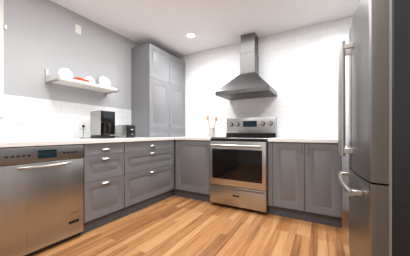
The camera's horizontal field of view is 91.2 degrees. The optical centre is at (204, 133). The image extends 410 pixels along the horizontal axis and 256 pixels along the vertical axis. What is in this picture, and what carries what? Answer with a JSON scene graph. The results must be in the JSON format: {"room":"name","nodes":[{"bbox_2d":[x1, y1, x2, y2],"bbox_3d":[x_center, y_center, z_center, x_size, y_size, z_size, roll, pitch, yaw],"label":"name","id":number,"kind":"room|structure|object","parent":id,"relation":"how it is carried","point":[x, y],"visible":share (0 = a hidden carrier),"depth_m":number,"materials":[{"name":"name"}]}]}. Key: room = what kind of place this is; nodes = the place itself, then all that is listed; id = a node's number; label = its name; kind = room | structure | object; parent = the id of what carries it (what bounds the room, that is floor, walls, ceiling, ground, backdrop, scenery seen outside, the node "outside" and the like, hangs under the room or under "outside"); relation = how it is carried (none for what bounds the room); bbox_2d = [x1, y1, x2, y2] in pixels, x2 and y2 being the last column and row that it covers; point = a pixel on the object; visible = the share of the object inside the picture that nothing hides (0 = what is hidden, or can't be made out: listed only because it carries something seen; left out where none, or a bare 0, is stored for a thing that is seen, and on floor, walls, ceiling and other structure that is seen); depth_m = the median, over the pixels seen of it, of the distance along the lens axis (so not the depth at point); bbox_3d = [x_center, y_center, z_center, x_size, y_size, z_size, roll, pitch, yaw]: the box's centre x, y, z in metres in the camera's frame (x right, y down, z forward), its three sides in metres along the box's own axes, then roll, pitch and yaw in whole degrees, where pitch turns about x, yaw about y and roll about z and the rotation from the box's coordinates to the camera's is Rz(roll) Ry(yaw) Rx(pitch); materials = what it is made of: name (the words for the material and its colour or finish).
{"room":"kitchen","nodes":[
{"label":"kitchen","id":0,"kind":"room"},
{"bbox_2d":[0,0,139,139],"bbox_3d":[-1.891,-0.241,1.986,0.100,2.440,4.800,0,0,30],"label":"wall","id":1,"kind":"structure","parent":0,"point":[40,36],"depth_m":2.26,"materials":[{"name":"grey paint"}]},
{"bbox_2d":[0,0,6,116],"bbox_3d":[-2.172,-0.756,1.356,0.040,1.210,1.228,0,0,30],"label":"window","id":2,"kind":"structure","parent":1,"relation":"in","point":[3,26],"depth_m":1.86,"materials":[{"name":"white paint"}]},
{"bbox_2d":[75,24,80,34],"bbox_3d":[-1.553,-1.272,2.461,0.009,0.110,0.070,0,0,30],"label":"door chime","id":3,"kind":"object","parent":1,"relation":"attached to","point":[77,29],"visible":1,"depth_m":2.46,"materials":[{"name":"white plastic"}]},
{"bbox_2d":[45,69,119,96],"bbox_3d":[-1.429,-0.602,2.419,0.266,0.190,0.728,0,0,30],"label":"wall shelf","id":4,"kind":"object","parent":1,"relation":"attached to","point":[67,81],"visible":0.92,"depth_m":2.30,"materials":[{"name":"white painted wood"}]},
{"bbox_2d":[56,68,72,78],"bbox_3d":[-1.536,-0.651,2.203,0.164,0.120,0.164,0,0,30],"label":"plate","id":5,"kind":"object","parent":4,"relation":"on","point":[65,72],"visible":0.65,"depth_m":2.15,"materials":[{"name":"white ceramic"}]},
{"bbox_2d":[73,77,88,81],"bbox_3d":[-1.413,-0.611,2.287,0.066,0.040,0.172,0,0,30],"label":"shelf item red lobster","id":6,"kind":"object","parent":4,"relation":"on","point":[79,78],"visible":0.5,"depth_m":2.26,"materials":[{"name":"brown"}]},
{"bbox_2d":[83,76,95,83],"bbox_3d":[-1.416,-0.641,2.452,0.144,0.100,0.144,0,0,30],"label":"plate","id":7,"kind":"object","parent":4,"relation":"on","point":[90,79],"visible":0.6,"depth_m":2.41,"materials":[{"name":"white ceramic"}]},
{"bbox_2d":[99,76,110,86],"bbox_3d":[-1.355,-0.683,2.716,0.044,0.172,0.176,0,0,30],"label":"plate","id":8,"kind":"object","parent":4,"relation":"on","point":[103,79],"visible":0.54,"depth_m":2.74,"materials":[{"name":"white ceramic"}]},
{"bbox_2d":[80,119,85,128],"bbox_3d":[-1.526,-0.112,2.509,0.008,0.118,0.075,0,0,30],"label":"outlet","id":9,"kind":"object","parent":1,"relation":"attached to","point":[82,122],"visible":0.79,"depth_m":2.50,"materials":[{"name":"white plastic"}]},
{"bbox_2d":[31,195,350,255],"bbox_3d":[-0.234,1.018,1.036,3.920,0.080,4.800,0,0,30],"label":"floor","id":10,"kind":"structure","parent":0,"point":[173,225],"depth_m":1.92,"materials":[{"name":"brown wood"}]},
{"bbox_2d":[0,144,83,255],"bbox_3d":[-1.550,0.542,1.793,0.664,0.872,0.597,0,0,30],"label":"dishwasher","id":11,"kind":"object","parent":10,"relation":"on","point":[41,198],"visible":1,"depth_m":1.61,"materials":[{"name":"silver metal"}]},
{"bbox_2d":[81,142,123,233],"bbox_3d":[-1.300,0.540,2.265,0.642,0.877,0.454,0,0,30],"label":"drawers","id":12,"kind":"object","parent":10,"relation":"on","point":[103,183],"visible":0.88,"depth_m":2.09,"materials":[{"name":"grey wood"}]},
{"bbox_2d":[122,140,173,216],"bbox_3d":[-0.959,0.540,2.860,0.642,0.877,0.911,0,0,30],"label":"drawers","id":13,"kind":"object","parent":10,"relation":"on","point":[148,173],"visible":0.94,"depth_m":2.63,"materials":[{"name":"grey wood"}]},
{"bbox_2d":[0,137,175,147],"bbox_3d":[-1.287,0.082,2.270,0.660,0.039,3.502,0,0,30],"label":"countertop","id":14,"kind":"structure","parent":13,"relation":"on","point":[26,142],"depth_m":1.90,"materials":[{"name":"stone"}]},
{"bbox_2d":[90,110,114,138],"bbox_3d":[-1.234,-0.101,2.445,0.243,0.325,0.188,0,0,30],"label":"coffee maker","id":15,"kind":"object","parent":14,"relation":"on","point":[102,124],"visible":1,"depth_m":2.38,"materials":[{"name":"silver plastic"}]},
{"bbox_2d":[115,125,134,137],"bbox_3d":[-1.069,-0.025,2.699,0.277,0.173,0.135,0,0,30],"label":"toaster","id":16,"kind":"object","parent":14,"relation":"on","point":[126,131],"visible":0.94,"depth_m":2.63,"materials":[{"name":"metal"}]},
{"bbox_2d":[131,43,184,136],"bbox_3d":[-0.749,-0.637,3.451,0.414,1.397,0.914,0,0,30],"label":"cabinet","id":17,"kind":"object","parent":14,"relation":"on","point":[157,92],"visible":1,"depth_m":3.14,"materials":[{"name":"grey wood"}]},
{"bbox_2d":[172,140,175,195],"bbox_3d":[-0.578,0.540,3.525,0.641,0.876,0.617,0,0,30],"label":"cabinet filler","id":18,"kind":"object","parent":10,"relation":"on","point":[173,190],"depth_m":3.13,"materials":[{"name":"grey wood"}]},
{"bbox_2d":[176,140,212,202],"bbox_3d":[-0.031,0.540,3.212,0.619,0.876,0.617,0,0,30],"label":"base cabinet","id":19,"kind":"object","parent":10,"relation":"on","point":[191,169],"depth_m":2.94,"materials":[{"name":"grey wood"}]},
{"bbox_2d":[176,137,211,140],"bbox_3d":[-0.027,0.082,3.198,0.602,0.039,0.637,0,0,30],"label":"countertop","id":20,"kind":"structure","parent":19,"relation":"on","point":[177,138],"depth_m":2.92,"materials":[{"name":"stone"}]},
{"bbox_2d":[206,116,217,136],"bbox_3d":[0.112,-0.112,3.258,0.198,0.346,0.110,0,0,30],"label":"utensil crock","id":21,"kind":"object","parent":20,"relation":"on","point":[211,132],"visible":1,"depth_m":3.22,"materials":[{"name":"grey ceramic"}]},
{"bbox_2d":[210,117,276,212],"bbox_3d":[0.539,0.371,2.808,0.766,1.215,0.740,0,0,30],"label":"range oven","id":22,"kind":"object","parent":10,"relation":"on","point":[239,165],"visible":0.98,"depth_m":2.56,"materials":[{"name":"metal"}]},
{"bbox_2d":[268,142,272,213],"bbox_3d":[0.857,0.540,2.532,0.052,0.876,0.318,0,0,30],"label":"cabinet filler","id":23,"kind":"object","parent":10,"relation":"on","point":[270,174],"visible":0.64,"depth_m":2.39,"materials":[{"name":"grey wood"}]},
{"bbox_2d":[273,142,341,227],"bbox_3d":[1.245,0.540,2.467,0.680,0.876,0.638,0,0,30],"label":"base cabinet","id":24,"kind":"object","parent":10,"relation":"on","point":[307,186],"depth_m":2.19,"materials":[{"name":"grey wood"}]},
{"bbox_2d":[268,137,337,142],"bbox_3d":[1.230,0.082,2.479,0.756,0.039,0.634,0,0,30],"label":"countertop","id":25,"kind":"structure","parent":24,"relation":"on","point":[317,140],"depth_m":2.23,"materials":[{"name":"stone"}]},
{"bbox_2d":[338,0,409,255],"bbox_3d":[1.391,0.080,1.284,0.898,1.797,0.908,0,0,30],"label":"refrigerator","id":26,"kind":"object","parent":10,"relation":"on","point":[376,49],"visible":1,"depth_m":1.04,"materials":[{"name":"grey metal"}]},
{"bbox_2d":[50,0,360,56],"bbox_3d":[-0.234,-1.502,1.036,3.920,0.080,4.800,0,0,30],"label":"ceiling","id":27,"kind":"structure","parent":0,"point":[168,26],"depth_m":2.54,"materials":[{"name":"paint"}]},
{"bbox_2d":[177,16,353,210],"bbox_3d":[0.979,-0.241,3.049,3.820,2.440,0.100,0,0,30],"label":"wall","id":28,"kind":"structure","parent":0,"point":[298,70],"depth_m":2.88,"materials":[{"name":"tile"}]},
{"bbox_2d":[215,32,276,99],"bbox_3d":[0.602,-0.999,2.916,0.762,0.922,0.502,0,0,30],"label":"hood chimney","id":29,"kind":"object","parent":28,"relation":"attached to","point":[248,82],"visible":1,"depth_m":2.90,"materials":[{"name":"metal"}]}
]}

